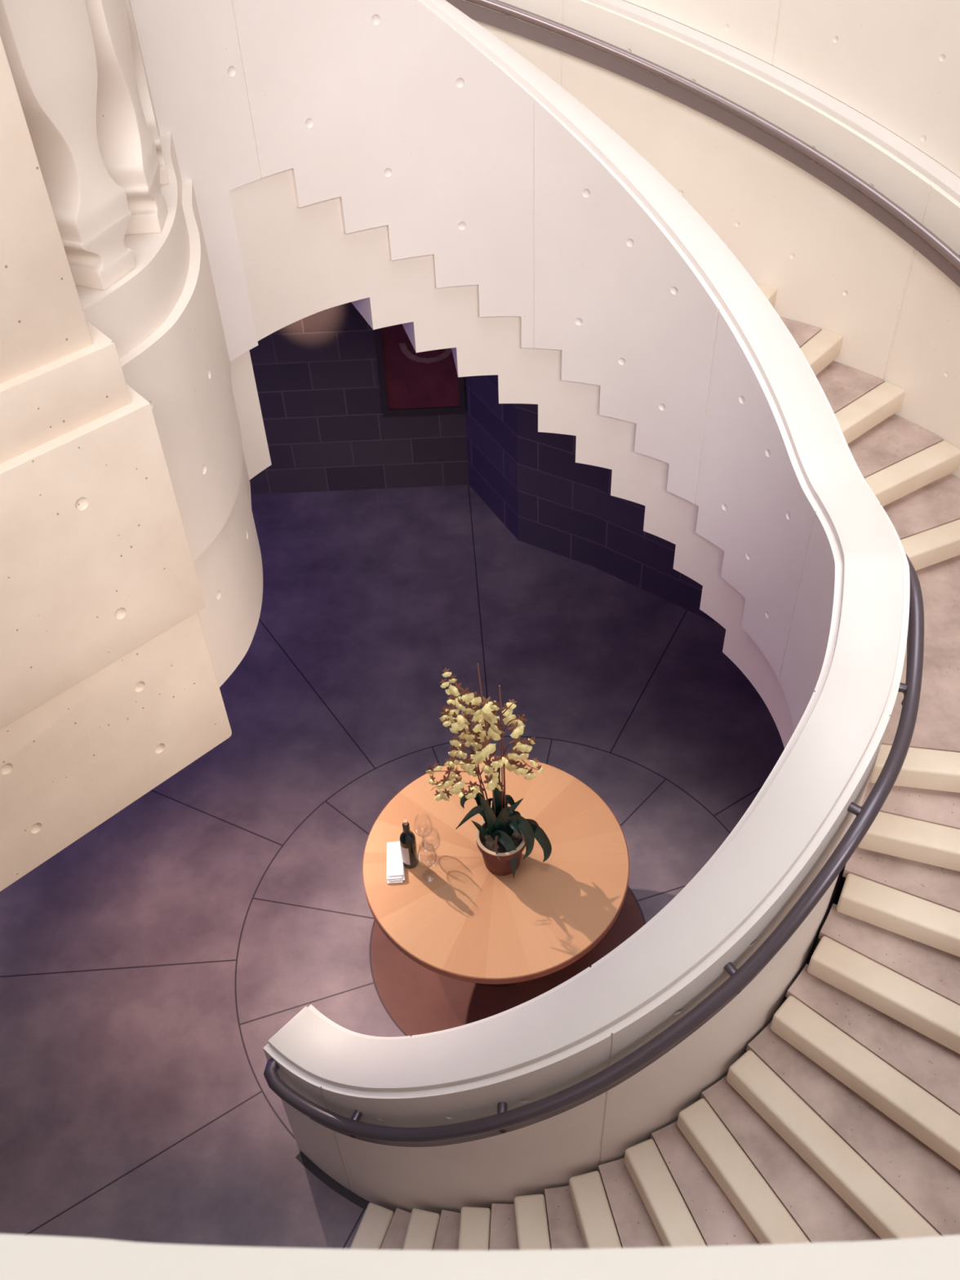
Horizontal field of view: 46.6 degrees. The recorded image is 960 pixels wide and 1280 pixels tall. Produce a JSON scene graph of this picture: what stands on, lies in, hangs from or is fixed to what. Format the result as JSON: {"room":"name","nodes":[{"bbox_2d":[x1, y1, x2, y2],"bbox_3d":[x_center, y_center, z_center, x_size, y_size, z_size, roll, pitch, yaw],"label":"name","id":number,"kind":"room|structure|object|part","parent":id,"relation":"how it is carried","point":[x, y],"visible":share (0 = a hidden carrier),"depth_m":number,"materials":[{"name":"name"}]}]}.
{"room":"spiral staircase hall","nodes":[
{"label":"spiral staircase hall","id":0,"kind":"room"},
{"bbox_2d":[0,35,231,891],"bbox_3d":[-2.737,-0.227,2.639,2.264,2.270,3.348,34,54,32],"label":"wall","id":1,"kind":"structure","parent":0,"point":[109,689],"depth_m":2.87,"materials":[{"name":"beige concrete"}]},
{"bbox_3d":[-2.808,-0.734,2.152,2.199,0.860,3.278,34,54,32],"label":"parapet panel","id":2,"kind":"part","parent":1,"relation":"part of","materials":[{"name":"beige concrete"}]},
{"bbox_2d":[0,484,784,1248],"bbox_3d":[-0.885,2.523,5.124,12.000,0.200,12.400,-3,44,0],"label":"floor","id":3,"kind":"structure","parent":0,"point":[149,965],"depth_m":6.37,"materials":[{"name":"stone"}]},
{"bbox_2d":[362,755,629,986],"bbox_3d":[0.087,1.325,5.637,1.284,0.762,1.284,-3,44,0],"label":"round table","id":4,"kind":"object","parent":3,"relation":"on","point":[456,918],"visible":0.86,"depth_m":5.26,"materials":[{"name":"brown wood"}]},
{"bbox_2d":[386,880,403,884],"bbox_3d":[-0.407,1.079,5.359,0.077,0.008,0.211,-3,44,0],"label":"napkin","id":5,"kind":"object","parent":4,"relation":"on","point":[388,881],"visible":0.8,"depth_m":5.28,"materials":[{"name":"white fabric"}]},
{"bbox_2d":[389,864,404,882],"bbox_3d":[-0.403,1.070,5.356,0.074,0.008,0.208,-6,44,-3],"label":"napkin","id":6,"kind":"object","parent":5,"relation":"on","point":[403,876],"visible":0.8,"depth_m":5.28,"materials":[{"name":"white fabric"}]},
{"bbox_2d":[386,857,402,879],"bbox_3d":[-0.411,1.061,5.354,0.079,0.008,0.208,-3,44,0],"label":"napkin","id":7,"kind":"object","parent":6,"relation":"on","point":[394,877],"visible":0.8,"depth_m":5.28,"materials":[{"name":"white fabric"}]},
{"bbox_2d":[386,841,403,876],"bbox_3d":[-0.407,1.050,5.353,0.074,0.008,0.196,-5,44,-2],"label":"napkin","id":8,"kind":"object","parent":7,"relation":"on","point":[395,863],"visible":0.8,"depth_m":5.34,"materials":[{"name":"white paper"}]},
{"bbox_2d":[399,819,417,868],"bbox_3d":[-0.340,0.953,5.260,0.077,0.325,0.077,-3,44,0],"label":"wine bottle","id":9,"kind":"object","parent":4,"relation":"on","point":[407,837],"visible":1,"depth_m":5.24,"materials":[{"name":"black glass"}]},
{"bbox_2d":[426,662,551,878],"bbox_3d":[0.037,0.570,4.853,0.561,1.414,0.292,-3,44,0],"label":"potted orchid","id":10,"kind":"object","parent":4,"relation":"on","point":[502,836],"visible":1,"depth_m":4.82,"materials":[{"name":"plant"}]},
{"bbox_3d":[-0.222,0.589,4.965,0.045,0.027,0.006,4,30,22],"label":"flower","id":11,"kind":"part","parent":10,"relation":"part of","materials":[{"name":"yellow plant"}]},
{"bbox_3d":[-0.222,0.639,5.033,0.051,0.030,0.006,21,26,41],"label":"flower","id":12,"kind":"part","parent":10,"relation":"part of","materials":[{"name":"yellow plant"}]},
{"bbox_3d":[-0.183,0.564,4.878,0.045,0.027,0.006,-17,0,-34],"label":"flower","id":13,"kind":"part","parent":10,"relation":"part of","materials":[{"name":"yellow plant"}]},
{"bbox_3d":[-0.185,0.720,5.106,0.051,0.007,0.030,-28,83,-2],"label":"flower","id":14,"kind":"part","parent":10,"relation":"part of","materials":[{"name":"yellow plant"}]},
{"bbox_3d":[-0.181,0.663,5.056,0.045,0.006,0.027,-22,82,-35],"label":"flower","id":15,"kind":"part","parent":10,"relation":"part of","materials":[{"name":"yellow plant"}]},
{"bbox_3d":[-0.135,0.174,4.324,0.038,0.023,0.005,-30,19,6],"label":"flower","id":16,"kind":"part","parent":10,"relation":"part of","materials":[{"name":"yellow plant"}]},
{"bbox_3d":[-0.162,0.706,5.046,0.064,0.038,0.008,45,45,8],"label":"flower","id":17,"kind":"part","parent":10,"relation":"part of","materials":[{"name":"yellow plant"}]},
{"bbox_3d":[-0.139,0.323,4.585,0.058,0.034,0.007,-13,19,13],"label":"flower","id":18,"kind":"part","parent":10,"relation":"part of","materials":[{"name":"yellow plant"}]},
{"bbox_3d":[-0.133,0.338,4.500,0.038,0.005,0.023,-21,83,21],"label":"flower","id":19,"kind":"part","parent":10,"relation":"part of","materials":[{"name":"yellow plant"}]},
{"bbox_3d":[-0.128,0.134,4.327,0.038,0.023,0.005,-14,19,-2],"label":"flower","id":20,"kind":"part","parent":10,"relation":"part of","materials":[{"name":"yellow plant"}]},
{"bbox_3d":[-0.136,0.609,4.706,0.064,0.038,0.008,-29,33,-19],"label":"flower","id":21,"kind":"part","parent":10,"relation":"part of","materials":[{"name":"yellow plant"}]},
{"bbox_3d":[-0.114,0.202,4.363,0.045,0.027,0.006,1,5,-15],"label":"flower","id":22,"kind":"part","parent":10,"relation":"part of","materials":[{"name":"yellow plant"}]},
{"bbox_3d":[-0.122,0.256,4.609,0.038,0.023,0.005,-10,-7,34],"label":"flower","id":23,"kind":"part","parent":10,"relation":"part of","materials":[{"name":"yellow plant"}]},
{"bbox_3d":[-0.122,0.520,4.674,0.045,0.027,0.006,6,11,36],"label":"flower","id":24,"kind":"part","parent":10,"relation":"part of","materials":[{"name":"yellow plant"}]},
{"bbox_3d":[-0.118,0.600,5.005,0.010,0.046,0.077,17,62,35],"label":"flower","id":25,"kind":"part","parent":10,"relation":"part of","materials":[{"name":"yellow plant"}]},
{"bbox_3d":[-0.109,0.496,4.848,0.064,0.038,0.008,-4,23,26],"label":"flower","id":26,"kind":"part","parent":10,"relation":"part of","materials":[{"name":"yellow plant"}]},
{"bbox_3d":[-0.107,0.162,4.407,0.038,0.023,0.005,-3,31,-32],"label":"flower","id":27,"kind":"part","parent":10,"relation":"part of","materials":[{"name":"yellow plant"}]},
{"bbox_3d":[-0.111,0.301,4.598,0.058,0.034,0.007,-15,19,-8],"label":"flower","id":28,"kind":"part","parent":10,"relation":"part of","materials":[{"name":"yellow plant"}]},
{"bbox_3d":[-0.109,0.389,4.790,0.045,0.027,0.006,16,19,-2],"label":"flower","id":29,"kind":"part","parent":10,"relation":"part of","materials":[{"name":"yellow plant"}]},
{"bbox_3d":[-0.101,0.197,4.334,0.058,0.034,0.007,44,24,15],"label":"flower","id":30,"kind":"part","parent":10,"relation":"part of","materials":[{"name":"yellow plant"}]},
{"bbox_3d":[-0.109,0.660,4.875,0.058,0.034,0.007,8,11,-10],"label":"flower","id":31,"kind":"part","parent":10,"relation":"part of","materials":[{"name":"yellow plant"}]},
{"bbox_3d":[-0.103,0.422,4.575,0.045,0.027,0.006,9,14,-9],"label":"flower","id":32,"kind":"part","parent":10,"relation":"part of","materials":[{"name":"yellow plant"}]},
{"bbox_3d":[-0.102,0.607,4.934,0.051,0.030,0.007,1,26,35],"label":"flower","id":33,"kind":"part","parent":10,"relation":"part of","materials":[{"name":"yellow plant"}]},
{"bbox_3d":[-0.090,0.254,4.618,0.064,0.038,0.008,-34,20,-37],"label":"flower","id":34,"kind":"part","parent":10,"relation":"part of","materials":[{"name":"yellow plant"}]},
{"bbox_3d":[-0.105,0.523,4.767,0.045,0.027,0.006,1,18,-8],"label":"flower","id":35,"kind":"part","parent":10,"relation":"part of","materials":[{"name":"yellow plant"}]},
{"bbox_3d":[-0.096,0.662,4.955,0.242,0.080,0.009,-7,44,-5],"label":"stem","id":36,"kind":"part","parent":10,"relation":"part of","materials":[{"name":"red"}]},
{"bbox_3d":[-0.071,0.750,5.042,0.297,0.544,0.035,-3,44,0],"label":"stem","id":37,"kind":"part","parent":10,"relation":"part of","materials":[{"name":"red"}]},
{"bbox_3d":[-0.088,0.346,4.475,0.058,0.034,0.007,4,4,-9],"label":"flower","id":38,"kind":"part","parent":10,"relation":"part of","materials":[{"name":"yellow plant"}]},
{"bbox_3d":[-0.088,0.627,4.805,0.058,0.007,0.034,-21,87,-11],"label":"flower","id":39,"kind":"part","parent":10,"relation":"part of","materials":[{"name":"yellow plant"}]},
{"bbox_3d":[-0.087,0.713,5.098,0.009,0.042,0.070,-11,21,-40],"label":"flower","id":40,"kind":"part","parent":10,"relation":"part of","materials":[{"name":"yellow plant"}]},
{"bbox_3d":[-0.078,0.269,4.450,0.051,0.030,0.007,11,20,38],"label":"flower","id":41,"kind":"part","parent":10,"relation":"part of","materials":[{"name":"yellow plant"}]},
{"bbox_3d":[-0.077,0.316,4.452,0.007,0.034,0.058,19,0,-41],"label":"flower","id":42,"kind":"part","parent":10,"relation":"part of","materials":[{"name":"yellow plant"}]},
{"bbox_3d":[-0.077,0.471,4.582,0.064,0.038,0.008,9,23,41],"label":"flower","id":43,"kind":"part","parent":10,"relation":"part of","materials":[{"name":"yellow plant"}]},
{"bbox_3d":[-0.066,0.408,4.792,0.058,0.034,0.007,-31,24,-5],"label":"flower","id":44,"kind":"part","parent":10,"relation":"part of","materials":[{"name":"yellow plant"}]},
{"bbox_3d":[-0.062,0.538,4.840,0.114,0.234,0.035,-3,44,0],"label":"stem","id":45,"kind":"part","parent":10,"relation":"part of","materials":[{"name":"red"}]},
{"bbox_3d":[-0.065,0.369,4.757,0.064,0.038,0.008,46,41,12],"label":"flower","id":46,"kind":"part","parent":10,"relation":"part of","materials":[{"name":"yellow plant"}]},
{"bbox_3d":[-0.053,0.234,4.470,0.070,0.042,0.009,-29,24,10],"label":"flower","id":47,"kind":"part","parent":10,"relation":"part of","materials":[{"name":"yellow plant"}]},
{"bbox_3d":[-0.023,0.531,4.835,0.188,1.142,0.035,-3,44,0],"label":"stem","id":48,"kind":"part","parent":10,"relation":"part of","materials":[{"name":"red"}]},
{"bbox_3d":[-0.050,0.533,4.670,0.064,0.038,0.008,-7,24,9],"label":"flower","id":49,"kind":"part","parent":10,"relation":"part of","materials":[{"name":"yellow plant"}]},
{"bbox_3d":[-0.043,0.434,4.708,0.051,0.030,0.006,-29,18,-9],"label":"flower","id":50,"kind":"part","parent":10,"relation":"part of","materials":[{"name":"yellow plant"}]},
{"bbox_3d":[-0.045,0.293,4.574,0.058,0.034,0.007,8,32,-2],"label":"flower","id":51,"kind":"part","parent":10,"relation":"part of","materials":[{"name":"yellow plant"}]},
{"bbox_3d":[-0.049,0.544,4.677,0.064,0.038,0.008,43,30,9],"label":"flower","id":52,"kind":"part","parent":10,"relation":"part of","materials":[{"name":"yellow plant"}]},
{"bbox_3d":[-0.040,0.685,4.896,0.051,0.030,0.007,-13,14,-5],"label":"flower","id":53,"kind":"part","parent":10,"relation":"part of","materials":[{"name":"yellow plant"}]},
{"bbox_3d":[-0.034,0.416,4.698,0.070,0.042,0.009,18,24,-14],"label":"flower","id":54,"kind":"part","parent":10,"relation":"part of","materials":[{"name":"yellow plant"}]},
{"bbox_3d":[-0.029,0.669,4.950,0.064,0.008,0.038,-26,82,14],"label":"flower","id":55,"kind":"part","parent":10,"relation":"part of","materials":[{"name":"yellow plant"}]},
{"bbox_3d":[-0.022,0.261,4.659,0.070,0.042,0.009,-29,15,-5],"label":"flower","id":56,"kind":"part","parent":10,"relation":"part of","materials":[{"name":"yellow plant"}]},
{"bbox_3d":[-0.012,0.327,4.718,0.058,0.034,0.007,-46,21,-4],"label":"flower","id":57,"kind":"part","parent":10,"relation":"part of","materials":[{"name":"yellow plant"}]},
{"bbox_3d":[-0.013,0.438,4.631,0.058,0.034,0.007,0,28,38],"label":"flower","id":58,"kind":"part","parent":10,"relation":"part of","materials":[{"name":"yellow plant"}]},
{"bbox_3d":[-0.012,0.505,4.738,0.064,0.008,0.038,19,80,-14],"label":"flower","id":59,"kind":"part","parent":10,"relation":"part of","materials":[{"name":"yellow plant"}]},
{"bbox_3d":[-0.010,0.361,4.567,0.051,0.030,0.006,-32,17,-36],"label":"flower","id":60,"kind":"part","parent":10,"relation":"part of","materials":[{"name":"yellow plant"}]},
{"bbox_3d":[-0.003,0.293,4.497,0.051,0.030,0.006,-22,33,-6],"label":"flower","id":61,"kind":"part","parent":10,"relation":"part of","materials":[{"name":"yellow plant"}]},
{"bbox_3d":[0.011,0.313,4.613,0.058,0.034,0.007,-12,-1,-44],"label":"flower","id":62,"kind":"part","parent":10,"relation":"part of","materials":[{"name":"yellow plant"}]},
{"bbox_3d":[0.006,0.346,4.728,0.007,0.030,0.051,-21,16,-41],"label":"flower","id":63,"kind":"part","parent":10,"relation":"part of","materials":[{"name":"yellow plant"}]},
{"bbox_3d":[0.008,0.482,4.654,0.058,0.034,0.007,19,2,6],"label":"flower","id":64,"kind":"part","parent":10,"relation":"part of","materials":[{"name":"yellow plant"}]},
{"bbox_3d":[0.022,0.566,4.870,0.154,1.042,0.035,-3,44,0],"label":"stem","id":65,"kind":"part","parent":10,"relation":"part of","materials":[{"name":"red"}]},
{"bbox_3d":[0.023,0.404,4.739,0.070,0.042,0.009,15,25,12],"label":"flower","id":66,"kind":"part","parent":10,"relation":"part of","materials":[{"name":"yellow plant"}]},
{"bbox_3d":[0.029,0.540,4.654,0.070,0.042,0.009,-1,17,42],"label":"flower","id":67,"kind":"part","parent":10,"relation":"part of","materials":[{"name":"yellow plant"}]},
{"bbox_3d":[0.039,0.267,4.431,0.070,0.009,0.042,-30,94,-21],"label":"flower","id":68,"kind":"part","parent":10,"relation":"part of","materials":[{"name":"yellow plant"}]},
{"bbox_3d":[0.039,0.447,4.561,0.077,0.046,0.010,-21,14,-35],"label":"flower","id":69,"kind":"part","parent":10,"relation":"part of","materials":[{"name":"yellow plant"}]},
{"bbox_3d":[0.042,0.501,4.812,0.101,0.278,0.010,9,45,12],"label":"stem","id":70,"kind":"part","parent":10,"relation":"part of","materials":[{"name":"red"}]},
{"bbox_3d":[0.038,0.308,4.482,0.077,0.046,0.010,20,19,36],"label":"flower","id":71,"kind":"part","parent":10,"relation":"part of","materials":[{"name":"yellow plant"}]},
{"bbox_3d":[0.056,0.622,4.808,0.070,0.009,0.042,-41,98,-13],"label":"flower","id":72,"kind":"part","parent":10,"relation":"part of","materials":[{"name":"yellow plant"}]},
{"bbox_3d":[0.054,0.595,4.887,0.064,0.038,0.008,-19,21,14],"label":"flower","id":73,"kind":"part","parent":10,"relation":"part of","materials":[{"name":"yellow plant"}]},
{"bbox_3d":[0.055,0.328,4.572,0.058,0.034,0.007,-16,1,20],"label":"flower","id":74,"kind":"part","parent":10,"relation":"part of","materials":[{"name":"yellow plant"}]},
{"bbox_3d":[0.057,0.268,4.422,0.045,0.027,0.006,21,33,-6],"label":"flower","id":75,"kind":"part","parent":10,"relation":"part of","materials":[{"name":"yellow plant"}]},
{"bbox_3d":[0.059,0.396,4.704,0.042,0.009,0.070,-43,74,7],"label":"flower","id":76,"kind":"part","parent":10,"relation":"part of","materials":[{"name":"yellow plant"}]},
{"bbox_3d":[0.063,0.366,4.578,0.009,0.042,0.070,-29,46,-36],"label":"flower","id":77,"kind":"part","parent":10,"relation":"part of","materials":[{"name":"yellow plant"}]},
{"bbox_3d":[0.072,0.525,4.699,0.058,0.034,0.007,-17,0,9],"label":"flower","id":78,"kind":"part","parent":10,"relation":"part of","materials":[{"name":"yellow plant"}]},
{"bbox_3d":[0.079,0.633,4.805,0.051,0.030,0.007,46,50,11],"label":"flower","id":79,"kind":"part","parent":10,"relation":"part of","materials":[{"name":"yellow plant"}]},
{"bbox_3d":[0.103,0.987,5.287,0.239,0.206,0.239,-3,44,0],"label":"pot","id":80,"kind":"part","parent":10,"relation":"part of","materials":[{"name":"ceramic"}]},
{"bbox_3d":[0.107,0.512,4.689,0.051,0.030,0.007,42,28,30],"label":"flower","id":81,"kind":"part","parent":10,"relation":"part of","materials":[{"name":"yellow plant"}]},
{"bbox_3d":[0.104,0.291,4.614,0.081,0.128,0.009,12,46,15],"label":"stem","id":82,"kind":"part","parent":10,"relation":"part of","materials":[{"name":"red"}]},
{"bbox_3d":[0.115,0.303,4.670,0.051,0.030,0.007,-16,0,-7],"label":"flower","id":83,"kind":"part","parent":10,"relation":"part of","materials":[{"name":"yellow plant"}]},
{"bbox_3d":[0.127,0.339,4.740,0.077,0.046,0.010,-16,10,-40],"label":"flower","id":84,"kind":"part","parent":10,"relation":"part of","materials":[{"name":"yellow plant"}]},
{"bbox_3d":[0.129,0.273,4.649,0.045,0.006,0.027,13,89,20],"label":"flower","id":85,"kind":"part","parent":10,"relation":"part of","materials":[{"name":"yellow plant"}]},
{"bbox_3d":[0.144,0.559,4.864,0.070,0.042,0.009,6,35,7],"label":"flower","id":86,"kind":"part","parent":10,"relation":"part of","materials":[{"name":"yellow plant"}]},
{"bbox_3d":[0.140,0.372,4.693,0.115,0.139,0.009,8,45,10],"label":"stem","id":87,"kind":"part","parent":10,"relation":"part of","materials":[{"name":"red"}]},
{"bbox_3d":[0.140,0.486,4.657,0.058,0.034,0.007,15,25,-20],"label":"flower","id":88,"kind":"part","parent":10,"relation":"part of","materials":[{"name":"yellow plant"}]},
{"bbox_3d":[0.154,0.376,4.549,0.070,0.042,0.009,-37,21,-18],"label":"flower","id":89,"kind":"part","parent":10,"relation":"part of","materials":[{"name":"yellow plant"}]},
{"bbox_3d":[0.159,0.471,4.784,0.141,0.154,0.009,6,44,9],"label":"stem","id":90,"kind":"part","parent":10,"relation":"part of","materials":[{"name":"red plant"}]},
{"bbox_3d":[0.168,0.447,4.705,0.070,0.042,0.009,-30,25,-27],"label":"flower","id":91,"kind":"part","parent":10,"relation":"part of","materials":[{"name":"yellow plant"}]},
{"bbox_3d":[0.163,0.354,4.735,0.064,0.038,0.008,32,27,-1],"label":"flower","id":92,"kind":"part","parent":10,"relation":"part of","materials":[{"name":"yellow plant"}]},
{"bbox_3d":[0.178,0.711,5.008,0.172,0.630,0.015,5,44,8],"label":"stem","id":93,"kind":"part","parent":10,"relation":"part of","materials":[{"name":"red"}]},
{"bbox_3d":[0.174,0.561,4.753,0.064,0.038,0.008,1,26,-2],"label":"flower","id":94,"kind":"part","parent":10,"relation":"part of","materials":[{"name":"yellow plant"}]},
{"bbox_3d":[0.184,0.495,4.735,0.051,0.030,0.007,-18,15,9],"label":"flower","id":95,"kind":"part","parent":10,"relation":"part of","materials":[{"name":"yellow plant"}]},
{"bbox_3d":[0.188,0.453,4.669,0.064,0.038,0.008,-1,14,17],"label":"flower","id":96,"kind":"part","parent":10,"relation":"part of","materials":[{"name":"yellow plant"}]},
{"bbox_3d":[0.216,0.588,4.806,0.058,0.034,0.007,-23,19,14],"label":"flower","id":97,"kind":"part","parent":10,"relation":"part of","materials":[{"name":"yellow plant"}]},
{"bbox_3d":[0.227,0.524,4.742,0.038,0.023,0.005,27,9,30],"label":"flower","id":98,"kind":"part","parent":10,"relation":"part of","materials":[{"name":"yellow plant"}]},
{"bbox_3d":[0.271,0.577,4.928,0.006,0.027,0.045,-12,2,39],"label":"flower","id":99,"kind":"part","parent":10,"relation":"part of","materials":[{"name":"yellow plant"}]},
{"bbox_2d":[128,0,959,1250],"bbox_3d":[0.464,-0.351,4.245,4.314,5.102,5.158,-15,45,-13],"label":"spiral staircase","id":100,"kind":"structure","parent":3,"relation":"on","point":[400,162],"depth_m":4.23,"materials":[{"name":"beige concrete"}]},
{"bbox_2d":[0,0,271,687],"bbox_3d":[-1.735,-1.035,3.394,1.829,2.330,1.851,-3,44,0],"label":"curved balcony","id":101,"kind":"object","parent":100,"relation":"attached to","point":[131,230],"visible":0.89,"depth_m":3.02,"materials":[{"name":"concrete"}]},
{"bbox_2d":[295,1151,369,1209],"bbox_3d":[-0.631,2.461,5.029,0.505,0.004,0.057,23,49,24],"label":"trim","id":102,"kind":"structure","parent":100,"relation":"attached to","point":[301,1157],"depth_m":5.04,"materials":[{"name":"grey"}]},
{"bbox_2d":[263,553,924,1146],"bbox_3d":[0.564,1.005,4.042,2.807,1.682,0.977,-19,46,-17],"label":"handrail","id":103,"kind":"object","parent":100,"relation":"attached to","point":[504,1122],"visible":0.95,"depth_m":3.77,"materials":[{"name":"grey metal"}]},
{"bbox_2d":[248,302,722,626],"bbox_3d":[-1.336,-1.970,7.248,11.587,3.400,2.821,12,45,15],"label":"wall","id":104,"kind":"structure","parent":0,"point":[317,375],"depth_m":8.15,"materials":[{"name":"stone"}]},
{"bbox_2d":[373,324,465,417],"bbox_3d":[-0.440,-2.174,7.941,0.620,1.320,0.034,-3,44,0],"label":"wall picture","id":105,"kind":"object","parent":104,"relation":"attached to","point":[427,383],"visible":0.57,"depth_m":8.19,"materials":[{"name":"red fabric"}]},
{"bbox_3d":[-0.725,-2.161,7.941,0.050,1.320,0.034,-3,44,0],"label":"frame","id":106,"kind":"part","parent":105,"relation":"part of","materials":[{"name":"grey wood"}]},
{"bbox_3d":[-0.414,-1.719,8.376,0.530,0.060,0.034,-3,44,0],"label":"frame","id":107,"kind":"part","parent":105,"relation":"part of","materials":[{"name":"grey wood"}]},
{"bbox_3d":[-0.151,-2.187,7.941,0.040,1.320,0.034,-3,44,0],"label":"frame","id":108,"kind":"part","parent":105,"relation":"part of","materials":[{"name":"grey wood"}]},
{"bbox_2d":[462,0,959,479],"bbox_3d":[0.620,-0.373,4.415,4.532,4.867,5.760,-20,46,-18],"label":"wall","id":109,"kind":"structure","parent":0,"point":[833,267],"depth_m":5.31,"materials":[{"name":"beige concrete"}]},
{"bbox_2d":[445,0,959,287],"bbox_3d":[0.920,-1.274,4.148,2.927,2.606,5.158,-31,50,-26],"label":"handrail","id":110,"kind":"object","parent":109,"relation":"attached to","point":[691,94],"visible":0.98,"depth_m":5.12,"materials":[{"name":"grey metal"}]},
{"bbox_2d":[586,0,959,202],"bbox_3d":[0.592,-1.008,3.810,4.530,3.165,5.760,-20,46,-18],"label":"trim","id":111,"kind":"structure","parent":109,"relation":"attached to","point":[940,175],"depth_m":5.07,"materials":[{"name":"white paint"}]},
{"bbox_2d":[624,0,959,177],"bbox_3d":[0.706,-3.071,3.255,6.060,4.834,3.083,20,48,22],"label":"wall","id":112,"kind":"structure","parent":0,"point":[896,63],"depth_m":4.92,"materials":[{"name":"beige concrete"}]},
{"bbox_3d":[0.682,2.863,0.089,4.900,0.250,4.140,-3,44,0],"label":"floor","id":113,"kind":"structure","parent":0,"visible":0},
{"bbox_2d":[0,1233,959,1279],"bbox_3d":[0.040,0.871,0.941,2.406,1.500,0.320,-2,44,1],"label":"parapet","id":114,"kind":"object","parent":113,"relation":"on","point":[22,1257],"visible":1,"depth_m":0.48,"materials":[{"name":"white paint"}]}
]}

